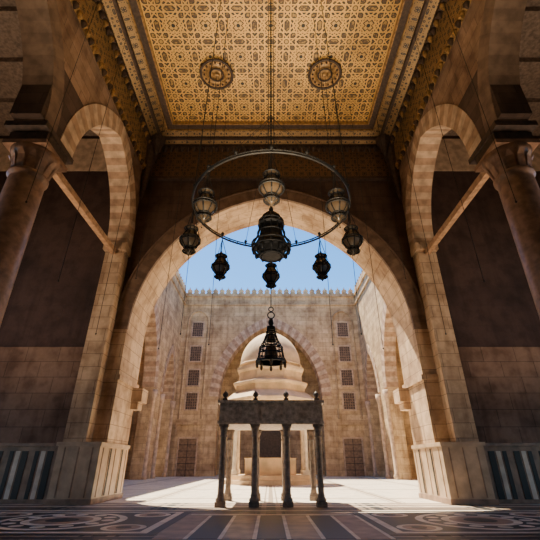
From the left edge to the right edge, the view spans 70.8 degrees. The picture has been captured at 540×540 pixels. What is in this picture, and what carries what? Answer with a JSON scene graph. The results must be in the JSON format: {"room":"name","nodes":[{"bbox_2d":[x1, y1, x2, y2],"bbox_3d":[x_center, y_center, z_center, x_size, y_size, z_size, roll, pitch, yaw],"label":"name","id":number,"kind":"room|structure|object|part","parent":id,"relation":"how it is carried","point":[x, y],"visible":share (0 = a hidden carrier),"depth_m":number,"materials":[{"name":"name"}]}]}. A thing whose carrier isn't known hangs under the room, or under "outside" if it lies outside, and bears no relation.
{"room":"mosque","nodes":[
{"label":"mosque","id":0,"kind":"room"},
{"bbox_2d":[0,0,97,135],"bbox_3d":[-11.720,-11.941,11.808,8.900,0.600,20.200,0,-27,0],"label":"bay","id":1,"kind":"object","parent":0,"point":[11,54],"depth_m":16.76,"materials":[{"name":"beige stone"}]},
{"bbox_2d":[0,442,129,504],"bbox_3d":[-10.850,7.479,14.096,10.040,1.870,3.010,0,-27,0],"label":"wall base","id":2,"kind":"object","parent":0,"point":[59,473],"depth_m":13.13,"materials":[{"name":"beige stone"}]},
{"bbox_2d":[9,0,141,441],"bbox_3d":[-6.870,-5.080,8.390,0.960,15.330,20.338,0,-27,0],"label":"arch","id":3,"kind":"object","parent":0,"point":[52,34],"depth_m":13.65,"materials":[{"name":"stone"}]},
{"bbox_2d":[78,0,462,160],"bbox_3d":[0.030,-10.404,10.969,13.000,1.500,20.100,0,-27,0],"label":"panels","id":4,"kind":"object","parent":3,"relation":"attached to","point":[88,7],"visible":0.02,"depth_m":15.37,"materials":[{"name":"brown wood"}]},
{"bbox_2d":[72,0,469,199],"bbox_3d":[0.030,-9.452,10.856,13.700,3.700,20.188,0,-27,0],"label":"crown molding","id":5,"kind":"structure","parent":3,"relation":"attached to","point":[387,145],"depth_m":17.78,"materials":[{"name":"brown wood"}]},
{"bbox_2d":[124,272,186,479],"bbox_3d":[-13.160,6.034,31.886,5.620,20.600,27.700,0,-27,0],"label":"wall","id":6,"kind":"structure","parent":0,"point":[151,427],"depth_m":37.01,"materials":[{"name":"stone"}]},
{"bbox_2d":[0,136,539,342],"bbox_3d":[0.030,0.309,18.008,32.000,18.200,2.230,0,-27,0],"label":"wall","id":7,"kind":"structure","parent":0,"point":[162,211],"depth_m":19.09,"materials":[{"name":"brown stone"}]},
{"bbox_2d":[0,139,109,442],"bbox_3d":[-11.420,-0.397,17.183,8.200,14.990,0.140,0,-27,0],"label":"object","id":8,"kind":"object","parent":7,"relation":"attached to","point":[44,326],"visible":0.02,"depth_m":16.20,"materials":[{"name":"stone"}]},
{"bbox_3d":[0.030,-5.603,19.841,12.900,2.000,0.130,0,-27,0],"label":"frieze carved panel","id":9,"kind":"part","parent":7,"relation":"part of","materials":[{"name":"brown wood"}]},
{"bbox_2d":[92,188,449,444],"bbox_3d":[0.030,1.598,17.558,13.496,11.994,2.660,0,-27,0],"label":"arch","id":10,"kind":"object","parent":7,"relation":"attached to","point":[420,395],"visible":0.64,"depth_m":16.03,"materials":[{"name":"beige stone"}]},
{"bbox_2d":[431,139,539,442],"bbox_3d":[11.480,-0.397,17.183,8.200,14.990,0.140,0,-27,0],"label":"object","id":11,"kind":"object","parent":7,"relation":"attached to","point":[496,320],"visible":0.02,"depth_m":16.20,"materials":[{"name":"stone"}]},
{"bbox_2d":[0,475,539,539],"bbox_3d":[0.030,13.870,24.358,32.000,0.200,68.000,0,-27,0],"label":"floor","id":12,"kind":"structure","parent":0,"point":[159,489],"depth_m":14.26,"materials":[{"name":"stone"}]},
{"bbox_2d":[0,120,73,325],"bbox_3d":[-6.920,0.518,9.276,1.500,9.900,1.600,0,-27,0],"label":"marble column","id":13,"kind":"structure","parent":12,"relation":"on","point":[27,140],"depth_m":10.41,"materials":[{"name":"stone"}]},
{"bbox_2d":[0,511,192,534],"bbox_3d":[-4.870,5.871,8.905,5.400,0.024,4.000,0,-27,0],"label":"floor","id":14,"kind":"structure","parent":12,"relation":"on","point":[11,522],"depth_m":8.70,"materials":[{"name":"grey stone"}]},
{"bbox_2d":[0,504,539,538],"bbox_3d":[0.030,6.273,9.677,32.000,0.007,6.540,0,-27,0],"label":"strips","id":15,"kind":"object","parent":12,"relation":"on","point":[190,527],"visible":1,"depth_m":9.27,"materials":[{"name":"grey stone"}]},
{"bbox_2d":[224,321,316,485],"bbox_3d":[0.030,9.412,28.874,6.467,11.846,6.467,0,-27,0],"label":"fountain","id":16,"kind":"object","parent":12,"relation":"on","point":[270,385],"visible":0.52,"depth_m":26.73,"materials":[{"name":"stone"}]},
{"bbox_2d":[214,391,327,507],"bbox_3d":[0.030,6.320,13.615,3.640,3.500,2.760,0,-27,0],"label":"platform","id":17,"kind":"object","parent":12,"relation":"on","point":[256,415],"visible":1,"depth_m":12.87,"materials":[{"name":"grey stone"}]},
{"bbox_2d":[349,511,539,534],"bbox_3d":[4.930,5.871,8.905,5.400,0.024,4.000,0,-27,0],"label":"floor","id":18,"kind":"structure","parent":12,"relation":"on","point":[390,522],"depth_m":8.70,"materials":[{"name":"grey stone"}]},
{"bbox_2d":[468,120,539,317],"bbox_3d":[6.980,0.518,9.276,1.500,9.900,1.600,0,-27,0],"label":"marble column","id":19,"kind":"structure","parent":12,"relation":"on","point":[515,142],"depth_m":10.48,"materials":[{"name":"stone"}]},
{"bbox_2d":[162,270,378,476],"bbox_3d":[0.030,7.544,35.853,28.600,21.790,35.860,0,-27,0],"label":"wall","id":20,"kind":"structure","parent":0,"point":[205,371],"depth_m":45.70,"materials":[{"name":"stone"}]},
{"bbox_2d":[70,0,471,180],"bbox_3d":[0.030,-10.604,11.183,14.600,3.350,20.300,0,-27,0],"label":"ceiling","id":21,"kind":"structure","parent":0,"point":[373,42],"depth_m":16.50,"materials":[{"name":"brown wood"}]},
{"bbox_2d":[199,58,233,89],"bbox_3d":[-2.390,-8.731,16.985,1.520,0.220,1.520,0,-27,0],"label":"ceiling medallion","id":22,"kind":"object","parent":21,"relation":"attached to","point":[226,79],"depth_m":16.93,"materials":[{"name":"gold metal"}]},
{"bbox_2d":[179,0,362,289],"bbox_3d":[0.030,-5.267,11.775,4.279,11.123,4.279,-11,-29,20],"label":"ring chandelier","id":23,"kind":"object","parent":21,"relation":"hanging from","point":[271,245],"visible":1,"depth_m":9.28,"materials":[{"name":"black metal"}]},
{"bbox_2d":[25,0,516,349],"bbox_3d":[0.030,-3.752,13.584,12.160,11.980,5.652,0,-27,0],"label":"suspension wires","id":24,"kind":"object","parent":21,"relation":"hanging from","point":[98,0],"visible":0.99,"depth_m":14.14,"materials":[{"name":"black metal"}]},
{"bbox_2d":[256,307,286,370],"bbox_3d":[0.030,-3.180,13.517,0.872,13.260,0.872,0,-27,0],"label":"lantern","id":25,"kind":"object","parent":21,"relation":"hanging from","point":[270,358],"visible":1,"depth_m":10.65,"materials":[{"name":"brown metal"}]},
{"bbox_2d":[308,58,341,89],"bbox_3d":[2.450,-8.731,16.985,1.520,0.220,1.520,0,-27,0],"label":"ceiling medallion","id":26,"kind":"object","parent":21,"relation":"attached to","point":[314,79],"depth_m":16.93,"materials":[{"name":"gold metal"}]},
{"bbox_2d":[353,272,416,479],"bbox_3d":[13.220,6.034,31.886,5.620,20.600,27.700,0,-27,0],"label":"wall","id":27,"kind":"structure","parent":0,"point":[391,439],"depth_m":36.91,"materials":[{"name":"stone"}]},
{"bbox_2d":[399,0,532,441],"bbox_3d":[6.930,-5.080,8.390,0.960,15.330,20.338,0,-27,0],"label":"arch","id":28,"kind":"object","parent":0,"point":[488,36],"visible":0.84,"depth_m":13.63,"materials":[{"name":"stone"}]},
{"bbox_2d":[411,442,539,504],"bbox_3d":[10.910,7.479,14.096,10.040,1.870,3.010,0,-27,0],"label":"wall base","id":29,"kind":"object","parent":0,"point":[452,473],"depth_m":13.13,"materials":[{"name":"beige stone"}]},
{"bbox_2d":[444,0,539,135],"bbox_3d":[11.780,-11.941,11.808,8.900,0.600,20.200,0,-27,0],"label":"bay","id":30,"kind":"object","parent":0,"point":[529,54],"depth_m":16.73,"materials":[{"name":"beige stone"}]}
]}

